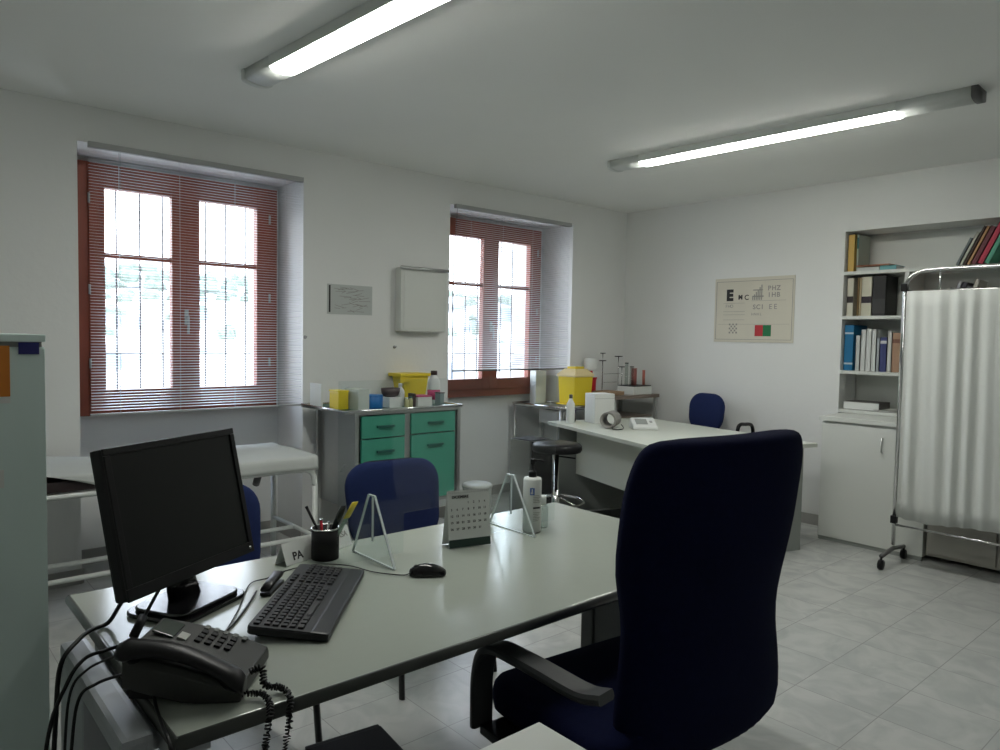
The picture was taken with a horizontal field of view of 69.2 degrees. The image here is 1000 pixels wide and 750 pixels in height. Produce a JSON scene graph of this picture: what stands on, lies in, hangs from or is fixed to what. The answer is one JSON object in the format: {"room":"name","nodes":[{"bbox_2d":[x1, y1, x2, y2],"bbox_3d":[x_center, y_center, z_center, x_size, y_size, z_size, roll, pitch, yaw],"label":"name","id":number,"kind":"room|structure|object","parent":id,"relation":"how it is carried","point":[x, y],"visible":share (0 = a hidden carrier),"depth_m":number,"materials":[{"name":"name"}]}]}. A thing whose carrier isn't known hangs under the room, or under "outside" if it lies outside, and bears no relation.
{"room":"examination room","nodes":[
{"label":"examination room","id":0,"kind":"room"},
{"bbox_2d":[0,88,626,573],"bbox_3d":[-1.481,-0.204,5.342,7.600,2.708,0.700,-2,4,-41],"label":"wall","id":1,"kind":"structure","parent":0,"point":[360,221],"depth_m":5.10,"materials":[{"name":"white paint"}]},
{"bbox_2d":[106,259,169,388],"bbox_3d":[-2.422,-0.335,4.856,0.391,0.848,0.012,-2,4,-41],"label":"window grille","id":2,"kind":"object","parent":1,"relation":"in","point":[116,283],"depth_m":4.86,"materials":[{"name":"grey metal"}]},
{"bbox_2d":[77,160,276,416],"bbox_3d":[-2.073,-0.530,4.780,1.262,1.545,0.128,-2,4,-41],"label":"window","id":3,"kind":"structure","parent":1,"relation":"in","point":[87,274],"depth_m":4.74,"materials":[{"name":"brown wood"}]},
{"bbox_2d":[87,141,303,415],"bbox_3d":[-1.833,-0.549,4.518,1.290,1.545,0.034,-2,4,-41],"label":"blind","id":4,"kind":"object","parent":1,"relation":"attached to","point":[90,144],"visible":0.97,"depth_m":4.46,"materials":[{"name":"grey paint"}]},
{"bbox_2d":[200,266,250,385],"bbox_3d":[-1.982,-0.347,5.240,0.361,0.847,0.012,-2,4,-41],"label":"window grille","id":5,"kind":"object","parent":1,"relation":"in","point":[205,291],"depth_m":5.24,"materials":[{"name":"grey metal"}]},
{"bbox_2d":[48,481,553,589],"bbox_3d":[-1.595,1.119,5.123,7.087,0.085,0.412,-2,4,-41],"label":"baseboard","id":6,"kind":"structure","parent":1,"relation":"attached to","point":[99,551],"depth_m":4.58,"materials":[{"name":"grey tile"}]},
{"bbox_2d":[327,284,371,314],"bbox_3d":[-1.075,-0.539,5.204,0.362,0.210,0.005,-2,4,-41],"label":"notice","id":7,"kind":"object","parent":1,"relation":"attached to","point":[341,299],"visible":1,"depth_m":5.20,"materials":[{"name":"grey paper"}]},
{"bbox_2d":[395,265,449,331],"bbox_3d":[-0.596,-0.575,5.553,0.445,0.486,0.106,-2,4,-41],"label":"box","id":8,"kind":"object","parent":1,"relation":"attached to","point":[420,292],"visible":1,"depth_m":5.50,"materials":[{"name":"white metal"}]},
{"bbox_2d":[448,277,477,378],"bbox_3d":[-0.338,-0.426,6.672,0.340,0.919,0.012,-2,4,-41],"label":"window grille","id":9,"kind":"object","parent":1,"relation":"in","point":[465,305],"depth_m":6.66,"materials":[{"name":"grey metal"}]},
{"bbox_2d":[448,217,541,397],"bbox_3d":[-0.092,-0.582,6.509,1.262,1.545,0.128,-2,4,-41],"label":"window","id":10,"kind":"structure","parent":1,"relation":"in","point":[487,383],"depth_m":6.53,"materials":[{"name":"brown wood"}]},
{"bbox_2d":[497,289,513,377],"bbox_3d":[0.054,-0.399,7.016,0.207,0.844,0.012,-2,4,-41],"label":"window grille","id":11,"kind":"object","parent":1,"relation":"in","point":[500,307],"depth_m":7.00,"materials":[{"name":"grey metal"}]},
{"bbox_2d":[451,204,571,371],"bbox_3d":[0.119,-0.705,6.213,1.375,1.335,0.036,-2,4,-41],"label":"blind","id":12,"kind":"object","parent":1,"relation":"attached to","point":[458,206],"visible":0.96,"depth_m":6.16,"materials":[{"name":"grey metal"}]},
{"bbox_2d":[0,0,999,212],"bbox_3d":[0.583,-1.474,2.938,7.600,0.150,7.000,-2,4,-41],"label":"ceiling","id":13,"kind":"structure","parent":0,"point":[536,97],"depth_m":3.53,"materials":[{"name":"paint"}]},
{"bbox_2d":[241,0,449,88],"bbox_3d":[-0.374,-1.372,2.707,0.149,0.065,2.305,-2,4,-45],"label":"ceiling lamp","id":14,"kind":"object","parent":13,"relation":"attached to","point":[372,18],"visible":1,"depth_m":2.96,"materials":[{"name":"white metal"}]},
{"bbox_2d":[607,84,986,171],"bbox_3d":[1.580,-1.420,4.345,0.149,0.065,2.242,-2,4,-43],"label":"ceiling lamp","id":15,"kind":"object","parent":13,"relation":"attached to","point":[974,94],"visible":1,"depth_m":4.08,"materials":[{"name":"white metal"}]},
{"bbox_2d":[639,111,901,166],"bbox_3d":[1.543,-1.405,4.386,0.130,0.029,1.608,-2,4,-43],"label":"diffuser","id":16,"kind":"object","parent":15,"relation":"attached to","point":[861,118],"depth_m":4.25,"materials":[{"name":"white plastic"}]},
{"bbox_2d":[48,491,999,749],"bbox_3d":[0.532,1.354,3.083,7.600,0.100,7.000,-2,4,-41],"label":"floor","id":17,"kind":"structure","parent":0,"point":[903,655],"depth_m":3.23,"materials":[{"name":"tile"}]},
{"bbox_2d":[0,333,49,749],"bbox_3d":[-1.688,0.610,1.797,0.907,1.437,0.469,-2,4,-41],"label":"cabinet","id":18,"kind":"object","parent":17,"relation":"on","point":[24,623],"visible":1,"depth_m":1.88,"materials":[{"name":"white metal"}]},
{"bbox_2d":[46,442,317,585],"bbox_3d":[-1.986,0.810,3.914,1.882,0.811,0.645,-2,4,-41],"label":"examination table","id":19,"kind":"object","parent":17,"relation":"on","point":[64,474],"visible":0.49,"depth_m":4.05,"materials":[{"name":"white metal"}]},
{"bbox_2d":[217,485,321,742],"bbox_3d":[-0.984,0.872,2.575,0.485,0.868,0.609,-2,4,-42],"label":"chair","id":20,"kind":"object","parent":17,"relation":"on","point":[252,502],"visible":0.05,"depth_m":2.85,"materials":[{"name":"blue fabric"}]},
{"bbox_2d":[60,502,620,749],"bbox_3d":[-0.198,0.965,2.214,1.938,0.740,0.914,-2,4,-41],"label":"office desk","id":21,"kind":"object","parent":17,"relation":"on","point":[391,626],"visible":0.61,"depth_m":1.85,"materials":[{"name":"laminate"}]},
{"bbox_2d":[69,673,121,749],"bbox_3d":[-0.821,0.980,1.495,0.273,0.738,0.055,0,3,-12],"label":"cable","id":22,"kind":"object","parent":21,"relation":"hanging from","point":[84,690],"visible":0.56,"depth_m":1.45,"materials":[{"name":"black plastic"}]},
{"bbox_2d":[44,590,160,749],"bbox_3d":[-0.883,0.932,1.590,0.050,0.822,0.419,2,3,16],"label":"power cable","id":23,"kind":"object","parent":21,"relation":"hanging from","point":[48,734],"visible":0.84,"depth_m":1.52,"materials":[{"name":"black plastic"}]},
{"bbox_2d":[129,614,147,637],"bbox_3d":[-0.834,0.580,1.673,0.021,0.045,0.056,1,3,-1],"label":"plug","id":24,"kind":"object","parent":21,"relation":"on","point":[141,620],"visible":0.88,"depth_m":1.67,"materials":[{"name":"black plastic"}]},
{"bbox_2d":[63,590,256,749],"bbox_3d":[-0.732,0.967,1.701,0.133,0.730,0.603,2,3,23],"label":"cable","id":25,"kind":"object","parent":21,"relation":"on","point":[255,592],"visible":0.59,"depth_m":1.50,"materials":[{"name":"black plastic"}]},
{"bbox_2d":[152,696,172,749],"bbox_3d":[-0.611,0.984,1.367,0.063,0.752,0.240,-1,3,-32],"label":"cable","id":26,"kind":"object","parent":21,"relation":"hanging from","point":[167,737],"visible":0.77,"depth_m":1.30,"materials":[{"name":"black plastic"}]},
{"bbox_2d":[90,428,253,622],"bbox_3d":[-0.832,0.377,1.803,0.206,0.450,0.420,2,3,19],"label":"computer monitor","id":27,"kind":"object","parent":21,"relation":"on","point":[173,511],"visible":0.95,"depth_m":1.76,"materials":[{"name":"black plastic"}]},
{"bbox_2d":[51,603,122,749],"bbox_3d":[-0.921,0.907,1.591,0.126,0.874,0.344,1,3,7],"label":"cable","id":28,"kind":"object","parent":27,"relation":"attached to","point":[68,650],"visible":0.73,"depth_m":1.58,"materials":[{"name":"black plastic"}]},
{"bbox_2d":[114,618,294,749],"bbox_3d":[-0.565,0.716,1.461,0.336,0.424,0.261,1,3,-2],"label":"desk telephone","id":29,"kind":"object","parent":21,"relation":"on","point":[175,660],"visible":1,"depth_m":1.38,"materials":[{"name":"black plastic"}]},
{"bbox_2d":[260,570,283,595],"bbox_3d":[-0.632,0.577,2.015,0.030,0.037,0.116,1,3,2],"label":"stapler","id":30,"kind":"object","parent":21,"relation":"on","point":[273,582],"visible":1,"depth_m":2.00,"materials":[{"name":"black plastic"}]},
{"bbox_2d":[247,564,363,641],"bbox_3d":[-0.493,0.585,1.906,0.191,0.039,0.470,1,3,-1],"label":"keyboard","id":31,"kind":"object","parent":21,"relation":"on","point":[309,605],"visible":1,"depth_m":1.83,"materials":[{"name":"black plastic"}]},
{"bbox_2d":[275,525,351,566],"bbox_3d":[-0.597,0.547,2.347,0.051,0.065,0.290,3,3,31],"label":"name plate","id":32,"kind":"object","parent":21,"relation":"on","point":[299,550],"visible":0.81,"depth_m":2.27,"materials":[{"name":"white paper"}]},
{"bbox_2d":[226,563,408,628],"bbox_3d":[-0.586,0.593,1.979,0.313,0.008,0.660,3,4,36],"label":"cable","id":33,"kind":"object","parent":21,"relation":"on","point":[320,563],"visible":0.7,"depth_m":2.15,"materials":[{"name":"black plastic"}]},
{"bbox_2d":[311,523,338,561],"bbox_3d":[-0.556,0.532,2.307,0.092,0.100,0.092,-2,4,-41],"label":"pen cup","id":34,"kind":"object","parent":21,"relation":"on","point":[324,543],"visible":0.86,"depth_m":2.27,"materials":[{"name":"black plastic"}]},
{"bbox_2d":[331,505,345,529],"bbox_3d":[-0.527,0.496,2.298,0.076,0.158,0.012,0,3,-26],"label":"pen","id":35,"kind":"object","parent":34,"relation":"in","point":[341,510],"visible":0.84,"depth_m":2.30,"materials":[{"name":"black plastic"}]},
{"bbox_2d":[338,501,357,534],"bbox_3d":[-0.506,0.489,2.305,0.108,0.170,0.015,1,3,-10],"label":"cutter","id":36,"kind":"object","parent":34,"relation":"in","point":[350,510],"visible":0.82,"depth_m":2.30,"materials":[{"name":"yellow plastic"}]},
{"bbox_2d":[409,563,445,577],"bbox_3d":[-0.215,0.578,2.158,0.111,0.036,0.051,1,3,-8],"label":"computer mouse","id":37,"kind":"object","parent":21,"relation":"on","point":[423,570],"visible":1,"depth_m":2.14,"materials":[{"name":"black plastic"}]},
{"bbox_2d":[352,375,542,569],"bbox_3d":[-0.132,0.295,2.514,0.945,0.571,0.254,-2,4,-41],"label":"guard","id":38,"kind":"object","parent":21,"relation":"on","point":[374,497],"visible":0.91,"depth_m":2.35,"materials":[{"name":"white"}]},
{"bbox_2d":[442,487,490,548],"bbox_3d":[-0.113,0.484,2.481,0.155,0.193,0.064,0,3,-27],"label":"desk calendar","id":39,"kind":"object","parent":21,"relation":"on","point":[467,514],"visible":1,"depth_m":2.46,"materials":[{"name":"white paper"}]},
{"bbox_2d":[522,458,544,532],"bbox_3d":[0.121,0.441,2.666,0.069,0.269,0.072,-2,4,-41],"label":"soap dispenser","id":40,"kind":"object","parent":21,"relation":"on","point":[532,484],"visible":0.98,"depth_m":2.64,"materials":[{"name":"white plastic"}]},
{"bbox_2d":[522,476,541,532],"bbox_3d":[0.118,0.475,2.669,0.068,0.202,0.068,-2,4,-41],"label":"bottle","id":41,"kind":"object","parent":40,"relation":"attached to","point":[532,485],"depth_m":2.64,"materials":[{"name":"white plastic"}]},
{"bbox_2d":[533,495,539,520],"bbox_3d":[0.133,0.485,2.637,0.028,0.093,0.001,0,3,-26],"label":"print","id":42,"kind":"object","parent":40,"relation":"attached to","point":[536,498],"depth_m":2.64,"materials":[{"name":"grey paper"}]},
{"bbox_2d":[305,724,402,749],"bbox_3d":[-0.277,1.137,1.657,0.195,0.450,0.440,-1,4,-34],"label":"computer tower","id":43,"kind":"object","parent":17,"relation":"on","point":[374,737],"visible":1,"depth_m":1.79,"materials":[{"name":"black plastic"}]},
{"bbox_2d":[301,399,461,540],"bbox_3d":[-0.816,0.687,5.025,0.920,0.983,0.606,-2,4,-41],"label":"base cabinet","id":44,"kind":"object","parent":17,"relation":"on","point":[346,439],"visible":0.5,"depth_m":4.84,"materials":[{"name":"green metal"}]},
{"bbox_2d":[310,383,322,406],"bbox_3d":[-1.227,0.133,4.842,0.012,0.154,0.160,-2,4,-41],"label":"box","id":45,"kind":"object","parent":44,"relation":"on","point":[316,390],"visible":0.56,"depth_m":4.83,"materials":[{"name":"white cardboard"}]},
{"bbox_2d":[329,389,348,409],"bbox_3d":[-1.044,0.158,4.697,0.079,0.124,0.126,-2,4,-41],"label":"box","id":46,"kind":"object","parent":44,"relation":"on","point":[338,398],"visible":0.95,"depth_m":4.66,"materials":[{"name":"yellow cardboard"}]},
{"bbox_2d":[345,387,368,409],"bbox_3d":[-0.931,0.154,4.716,0.080,0.134,0.180,-2,4,-41],"label":"glove box","id":47,"kind":"object","parent":44,"relation":"on","point":[358,398],"visible":0.73,"depth_m":4.66,"materials":[{"name":"grey cardboard"}]},
{"bbox_2d":[369,394,382,408],"bbox_3d":[-0.839,0.174,4.785,0.132,0.090,0.132,-2,4,-41],"label":"tub","id":48,"kind":"object","parent":44,"relation":"on","point":[375,400],"visible":0.64,"depth_m":4.73,"materials":[{"name":"blue plastic"}]},
{"bbox_2d":[301,405,461,414],"bbox_3d":[-0.807,0.217,5.001,0.920,0.010,0.600,-2,4,-41],"label":"countertop","id":49,"kind":"structure","parent":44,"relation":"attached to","point":[402,410],"depth_m":4.77,"materials":[{"name":"silver metal"}]},
{"bbox_2d":[383,396,401,407],"bbox_3d":[-0.740,0.182,4.885,0.100,0.068,0.140,-2,4,-41],"label":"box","id":50,"kind":"object","parent":44,"relation":"on","point":[388,402],"visible":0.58,"depth_m":4.83,"materials":[{"name":"white cardboard"}]},
{"bbox_2d":[381,387,399,396],"bbox_3d":[-0.737,0.117,4.883,0.140,0.060,0.105,-2,4,-41],"label":"bowl","id":51,"kind":"object","parent":50,"relation":"on","point":[387,391],"visible":0.99,"depth_m":4.84,"materials":[{"name":"grey plastic"}]},
{"bbox_2d":[388,372,430,398],"bbox_3d":[-0.684,0.078,5.472,0.270,0.190,0.170,-2,4,-41],"label":"bin","id":52,"kind":"object","parent":44,"relation":"on","point":[412,382],"visible":0.8,"depth_m":5.42,"materials":[{"name":"yellow plastic"}]},
{"bbox_2d":[416,394,432,406],"bbox_3d":[-0.547,0.177,4.977,0.124,0.076,0.121,-2,4,-41],"label":"box","id":53,"kind":"object","parent":44,"relation":"on","point":[421,399],"visible":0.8,"depth_m":4.93,"materials":[{"name":"white cardboard"}]},
{"bbox_2d":[427,370,439,403],"bbox_3d":[-0.477,0.086,5.228,0.093,0.235,0.093,-2,4,-41],"label":"bottle","id":54,"kind":"object","parent":44,"relation":"on","point":[433,385],"visible":0.8,"depth_m":5.19,"materials":[{"name":"white plastic"}]},
{"bbox_2d":[345,457,496,699],"bbox_3d":[-0.368,0.849,3.245,0.485,0.868,0.609,-1,4,-35],"label":"chair","id":55,"kind":"object","parent":17,"relation":"on","point":[406,490],"visible":0.44,"depth_m":3.39,"materials":[{"name":"blue fabric"}]},
{"bbox_2d":[462,480,492,513],"bbox_3d":[-0.170,0.995,5.595,0.236,0.336,0.257,-2,4,-41],"label":"pedal bin","id":56,"kind":"object","parent":17,"relation":"on","point":[472,484],"visible":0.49,"depth_m":5.55,"materials":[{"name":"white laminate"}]},
{"bbox_2d":[509,436,551,510],"bbox_3d":[0.237,0.827,5.588,0.230,0.686,0.232,-2,4,-41],"label":"waste bin","id":57,"kind":"object","parent":17,"relation":"on","point":[521,452],"visible":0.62,"depth_m":5.52,"materials":[{"name":"silver metal"}]},
{"bbox_2d":[480,722,585,749],"bbox_3d":[0.033,1.039,0.851,0.727,0.740,0.732,-2,4,-41],"label":"side table","id":58,"kind":"object","parent":17,"relation":"on","point":[538,736],"visible":1,"depth_m":1.28,"materials":[{"name":"white laminate"}]},
{"bbox_2d":[512,400,584,475],"bbox_3d":[0.465,0.689,6.657,0.402,0.861,0.644,-2,4,-41],"label":"trolley","id":59,"kind":"object","parent":17,"relation":"on","point":[552,411],"visible":0.29,"depth_m":6.47,"materials":[{"name":"silver metal"}]},
{"bbox_2d":[530,370,545,403],"bbox_3d":[0.358,0.112,6.838,0.135,0.308,0.080,-2,4,-41],"label":"holder","id":60,"kind":"object","parent":59,"relation":"on","point":[537,382],"visible":1,"depth_m":6.80,"materials":[{"name":"silver metal"}]},
{"bbox_2d":[512,400,584,409],"bbox_3d":[0.472,0.269,6.636,0.402,0.020,0.640,-2,4,-41],"label":"tray","id":61,"kind":"object","parent":59,"relation":"on","point":[549,405],"depth_m":6.57,"materials":[{"name":"silver metal"}]},
{"bbox_2d":[556,366,593,405],"bbox_3d":[0.686,0.093,6.572,0.270,0.342,0.232,-2,4,-41],"label":"sharps container","id":62,"kind":"object","parent":59,"relation":"on","point":[576,381],"visible":0.88,"depth_m":6.50,"materials":[{"name":"yellow plastic"}]},
{"bbox_2d":[532,440,584,506],"bbox_3d":[0.418,0.837,5.210,0.478,0.713,0.500,-2,4,-41],"label":"stool","id":63,"kind":"object","parent":17,"relation":"on","point":[556,448],"visible":0.48,"depth_m":5.12,"materials":[{"name":"black leather"}]},
{"bbox_2d":[592,509,620,518],"bbox_3d":[1.155,1.188,5.494,0.700,0.007,1.420,0,3,-24],"label":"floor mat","id":64,"kind":"object","parent":17,"relation":"on","point":[615,513],"visible":0.07,"depth_m":6.06,"materials":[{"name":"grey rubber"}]},
{"bbox_2d":[470,429,802,749],"bbox_3d":[0.368,0.744,1.976,0.804,1.225,0.671,-1,4,-35],"label":"chair","id":65,"kind":"object","parent":17,"relation":"on","point":[705,523],"visible":0.97,"depth_m":1.72,"materials":[{"name":"blue fabric"}]},
{"bbox_2d":[614,393,658,418],"bbox_3d":[1.094,0.648,6.825,0.645,0.950,0.480,-2,4,-41],"label":"table","id":66,"kind":"object","parent":17,"relation":"on","point":[619,398],"visible":0.28,"depth_m":6.79,"materials":[{"name":"brown laminate"}]},
{"bbox_2d":[584,358,598,392],"bbox_3d":[0.854,0.005,6.811,0.132,0.325,0.134,-2,4,-41],"label":"jar","id":67,"kind":"object","parent":66,"relation":"on","point":[591,364],"visible":0.51,"depth_m":6.76,"materials":[{"name":"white plastic"}]},
{"bbox_2d":[617,411,651,417],"bbox_3d":[1.087,0.376,6.828,0.580,0.012,0.400,-2,4,-41],"label":"shelf","id":68,"kind":"object","parent":66,"relation":"attached to","point":[623,414],"depth_m":6.83,"materials":[{"name":"brown laminate"}]},
{"bbox_2d":[618,363,651,394],"bbox_3d":[1.262,0.031,6.778,0.270,0.291,0.190,-2,4,-41],"label":"rack","id":69,"kind":"object","parent":66,"relation":"on","point":[633,388],"visible":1,"depth_m":6.72,"materials":[{"name":"white plastic"}]},
{"bbox_2d":[618,386,651,394],"bbox_3d":[1.260,0.139,6.783,0.270,0.075,0.190,-2,4,-41],"label":"tray","id":70,"kind":"object","parent":69,"relation":"on","point":[629,390],"depth_m":6.69,"materials":[{"name":"white plastic"}]},
{"bbox_2d":[548,418,816,551],"bbox_3d":[1.288,0.809,5.589,1.224,0.760,1.726,0,3,-24],"label":"desk","id":71,"kind":"object","parent":17,"relation":"on","point":[598,475],"visible":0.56,"depth_m":5.72,"materials":[{"name":"grey laminate"}]},
{"bbox_2d":[566,394,574,422],"bbox_3d":[0.583,0.278,5.981,0.072,0.235,0.072,-2,4,-41],"label":"spray bottle","id":72,"kind":"object","parent":71,"relation":"on","point":[570,407],"visible":1,"depth_m":5.95,"materials":[{"name":"white plastic"}]},
{"bbox_2d":[585,392,614,423],"bbox_3d":[0.832,0.274,6.052,0.190,0.244,0.161,0,3,-24],"label":"box","id":73,"kind":"object","parent":71,"relation":"on","point":[598,403],"visible":0.86,"depth_m":5.99,"materials":[{"name":"white paper"}]},
{"bbox_2d":[600,410,623,429],"bbox_3d":[0.884,0.351,5.664,0.185,0.128,0.240,2,3,23],"label":"pressure cuff","id":74,"kind":"object","parent":71,"relation":"on","point":[616,415],"visible":1,"depth_m":5.66,"materials":[{"name":"grey fabric"}]},
{"bbox_2d":[629,417,657,429],"bbox_3d":[1.124,0.380,5.685,0.190,0.078,0.190,1,3,0],"label":"monitor","id":75,"kind":"object","parent":71,"relation":"on","point":[635,423],"visible":1,"depth_m":5.64,"materials":[{"name":"white plastic"}]},
{"bbox_2d":[689,393,754,432],"bbox_3d":[1.750,0.672,6.100,0.537,1.000,0.683,-2,4,-41],"label":"chair","id":76,"kind":"object","parent":17,"relation":"on","point":[705,409],"visible":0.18,"depth_m":6.31,"materials":[{"name":"blue fabric"}]},
{"bbox_2d":[818,413,926,560],"bbox_3d":[2.740,0.774,5.242,0.409,0.920,0.733,-2,4,-41],"label":"base cabinet","id":77,"kind":"object","parent":17,"relation":"on","point":[858,450],"visible":0.62,"depth_m":5.17,"materials":[{"name":"white laminate"}]},
{"bbox_2d":[877,264,999,569],"bbox_3d":[2.946,0.306,4.395,0.439,1.948,1.021,-2,4,-41],"label":"folding screen","id":78,"kind":"object","parent":17,"relation":"on","point":[947,465],"visible":1,"depth_m":4.52,"materials":[{"name":"silver metal"}]},
{"bbox_2d":[896,288,999,533],"bbox_3d":[2.927,0.224,4.371,0.033,1.487,0.946,-2,4,-41],"label":"curtain","id":79,"kind":"object","parent":78,"relation":"hanging from","point":[948,437],"depth_m":4.51,"materials":[{"name":"white fabric"}]},
{"bbox_2d":[926,525,999,570],"bbox_3d":[3.406,0.853,4.519,0.359,0.780,1.230,-2,4,-41],"label":"base cabinet","id":80,"kind":"object","parent":17,"relation":"on","point":[975,553],"visible":0.37,"depth_m":4.70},
{"bbox_2d":[590,371,596,392],"bbox_3d":[0.852,0.062,6.814,0.124,0.210,0.124,-2,4,-41],"label":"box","id":81,"kind":"object","parent":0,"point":[594,379],"depth_m":6.77,"materials":[{"name":"red plastic"}]},
{"bbox_2d":[622,158,999,514],"bbox_3d":[3.363,-0.108,5.194,0.500,2.708,6.600,-2,4,-41],"label":"wall","id":82,"kind":"structure","parent":0,"point":[676,255],"depth_m":6.05,"materials":[{"name":"white paint"}]},
{"bbox_2d":[714,275,795,342],"bbox_3d":[2.154,-0.555,6.179,0.008,0.553,0.735,-2,4,-41],"label":"chart","id":83,"kind":"object","parent":82,"relation":"attached to","point":[751,309],"visible":1,"depth_m":6.16,"materials":[{"name":"beige paper"}]},
{"bbox_2d":[801,512,818,525],"bbox_3d":[1.913,1.112,6.503,0.012,0.085,2.122,-2,4,-41],"label":"baseboard","id":84,"kind":"structure","parent":82,"relation":"attached to","point":[808,518],"depth_m":5.83,"materials":[{"name":"grey tile"}]},
{"bbox_2d":[838,226,999,416],"bbox_3d":[3.385,-0.355,5.000,0.311,1.378,1.901,-2,4,-41],"label":"bookshelf","id":85,"kind":"object","parent":82,"relation":"attached to","point":[914,251],"visible":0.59,"depth_m":5.47,"materials":[{"name":"white laminate"}]},
{"bbox_2d":[846,278,857,315],"bbox_3d":[2.781,-0.604,5.670,0.201,0.290,0.050,-2,4,-41],"label":"box file","id":86,"kind":"object","parent":85,"relation":"on","point":[852,283],"visible":0.7,"depth_m":5.61,"materials":[{"name":"beige cardboard"}]},
{"bbox_2d":[847,234,856,271],"bbox_3d":[2.792,-0.941,5.663,0.220,0.285,0.050,-2,4,-41],"label":"ring binder","id":87,"kind":"object","parent":85,"relation":"on","point":[852,244],"visible":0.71,"depth_m":5.59,"materials":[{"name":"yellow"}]},
{"bbox_2d":[843,325,866,369],"bbox_3d":[2.793,-0.214,5.699,0.241,0.350,0.070,-2,4,-41],"label":"ring binder","id":88,"kind":"object","parent":85,"relation":"on","point":[851,331],"visible":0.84,"depth_m":5.62,"materials":[{"name":"blue"}]},
{"bbox_2d":[855,335,860,370],"bbox_3d":[2.823,-0.170,5.637,0.200,0.270,0.032,-2,4,-41],"label":"book","id":89,"kind":"object","parent":85,"relation":"on","point":[858,338],"visible":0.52,"depth_m":5.57,"materials":[{"name":"grey paper"}]},
{"bbox_2d":[856,234,869,270],"bbox_3d":[2.828,-0.939,5.645,0.201,0.285,0.016,-2,4,-41],"label":"file","id":90,"kind":"object","parent":85,"relation":"on","point":[863,242],"visible":0.71,"depth_m":5.62,"materials":[{"name":"grey cardboard"}]},
{"bbox_2d":[860,330,866,370],"bbox_3d":[2.853,-0.191,5.609,0.210,0.315,0.036,-2,4,-41],"label":"book","id":91,"kind":"object","parent":85,"relation":"on","point":[863,332],"visible":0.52,"depth_m":5.54,"materials":[{"name":"grey paper"}]},
{"bbox_2d":[843,400,889,411],"bbox_3d":[2.834,0.236,5.613,0.200,0.062,0.270,-2,4,-41],"label":"book","id":92,"kind":"object","parent":85,"relation":"on","point":[864,405],"visible":0.88,"depth_m":5.55,"materials":[{"name":"grey paper"}]},
{"bbox_2d":[861,277,872,315],"bbox_3d":[2.866,-0.600,5.581,0.211,0.295,0.075,-2,4,-41],"label":"box file","id":93,"kind":"object","parent":85,"relation":"on","point":[867,282],"visible":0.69,"depth_m":5.51,"materials":[{"name":"beige cardboard"}]},
{"bbox_2d":[865,329,882,370],"bbox_3d":[2.879,-0.193,5.579,0.210,0.322,0.040,-2,4,-41],"label":"book","id":94,"kind":"object","parent":85,"relation":"on","point":[869,331],"visible":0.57,"depth_m":5.51,"materials":[{"name":"grey paper"}]},
{"bbox_2d":[870,329,887,370],"bbox_3d":[2.904,-0.189,5.551,0.210,0.318,0.034,-2,4,-41],"label":"book","id":95,"kind":"object","parent":85,"relation":"on","point":[876,333],"visible":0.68,"depth_m":5.48,"materials":[{"name":"grey paper"}]},
{"bbox_2d":[879,337,887,371],"bbox_3d":[2.941,-0.155,5.494,0.191,0.258,0.048,-2,4,-41],"label":"book","id":96,"kind":"object","parent":85,"relation":"on","point":[883,340],"visible":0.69,"depth_m":5.43,"materials":[{"name":"blue paper"}]},
{"bbox_2d":[872,275,897,315],"bbox_3d":[2.929,-0.598,5.517,0.221,0.300,0.095,-2,4,-41],"label":"box file","id":97,"kind":"object","parent":85,"relation":"on","point":[885,287],"visible":0.89,"depth_m":5.46,"materials":[{"name":"black cardboard"}]},
{"bbox_2d":[886,332,900,371],"bbox_3d":[2.974,-0.174,5.464,0.200,0.300,0.030,-2,4,-41],"label":"book","id":98,"kind":"object","parent":85,"relation":"on","point":[890,334],"visible":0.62,"depth_m":5.40,"materials":[{"name":"grey paper"}]},
{"bbox_2d":[891,333,900,371],"bbox_3d":[3.005,-0.167,5.428,0.201,0.292,0.060,-2,4,-41],"label":"book","id":99,"kind":"object","parent":85,"relation":"on","point":[896,336],"visible":0.46,"depth_m":5.36,"materials":[{"name":"brown paper"}]},
{"bbox_2d":[967,226,989,264],"bbox_3d":[3.335,-0.887,5.012,0.180,0.259,0.130,-2,4,-41],"label":"book","id":100,"kind":"object","parent":85,"relation":"on","point":[985,232],"visible":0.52,"depth_m":4.95,"materials":[{"name":"brown paper"}]},
{"bbox_2d":[971,225,995,264],"bbox_3d":[3.356,-0.885,4.989,0.180,0.259,0.138,-2,4,-41],"label":"book","id":101,"kind":"object","parent":85,"relation":"on","point":[992,228],"visible":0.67,"depth_m":4.93,"materials":[{"name":"red paper"}]},
{"bbox_2d":[977,222,999,263],"bbox_3d":[3.385,-0.897,4.955,0.180,0.288,0.153,-2,4,-41],"label":"book","id":102,"kind":"object","parent":85,"relation":"on","point":[996,233],"visible":0.57,"depth_m":4.90,"materials":[{"name":"red paper"}]},
{"bbox_2d":[984,234,999,263],"bbox_3d":[3.403,-0.872,4.935,0.180,0.240,0.129,-2,4,-41],"label":"book","id":103,"kind":"object","parent":85,"relation":"on","point":[993,257],"visible":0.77,"depth_m":4.90,"materials":[{"name":"green paper"}]},
{"label":"outside","id":104,"kind":"structure","parent":0,"visible":0},
{"bbox_2d":[105,268,510,388],"bbox_3d":[7.088,-9.436,113.296,300.000,17.900,150.000,-2,4,-41],"label":"outdoor background","id":105,"kind":"object","parent":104,"point":[124,332],"visible":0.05,"depth_m":42.37,"materials":[{"name":"white"}]},
{"bbox_2d":[105,262,510,342],"bbox_3d":[9.952,-11.898,135.329,182.573,17.283,110.083,-2,4,-41],"label":"scrub","id":106,"kind":"object","parent":105,"relation":"on","point":[109,278],"visible":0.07,"depth_m":106.30,"materials":[{"name":"grey plant"}]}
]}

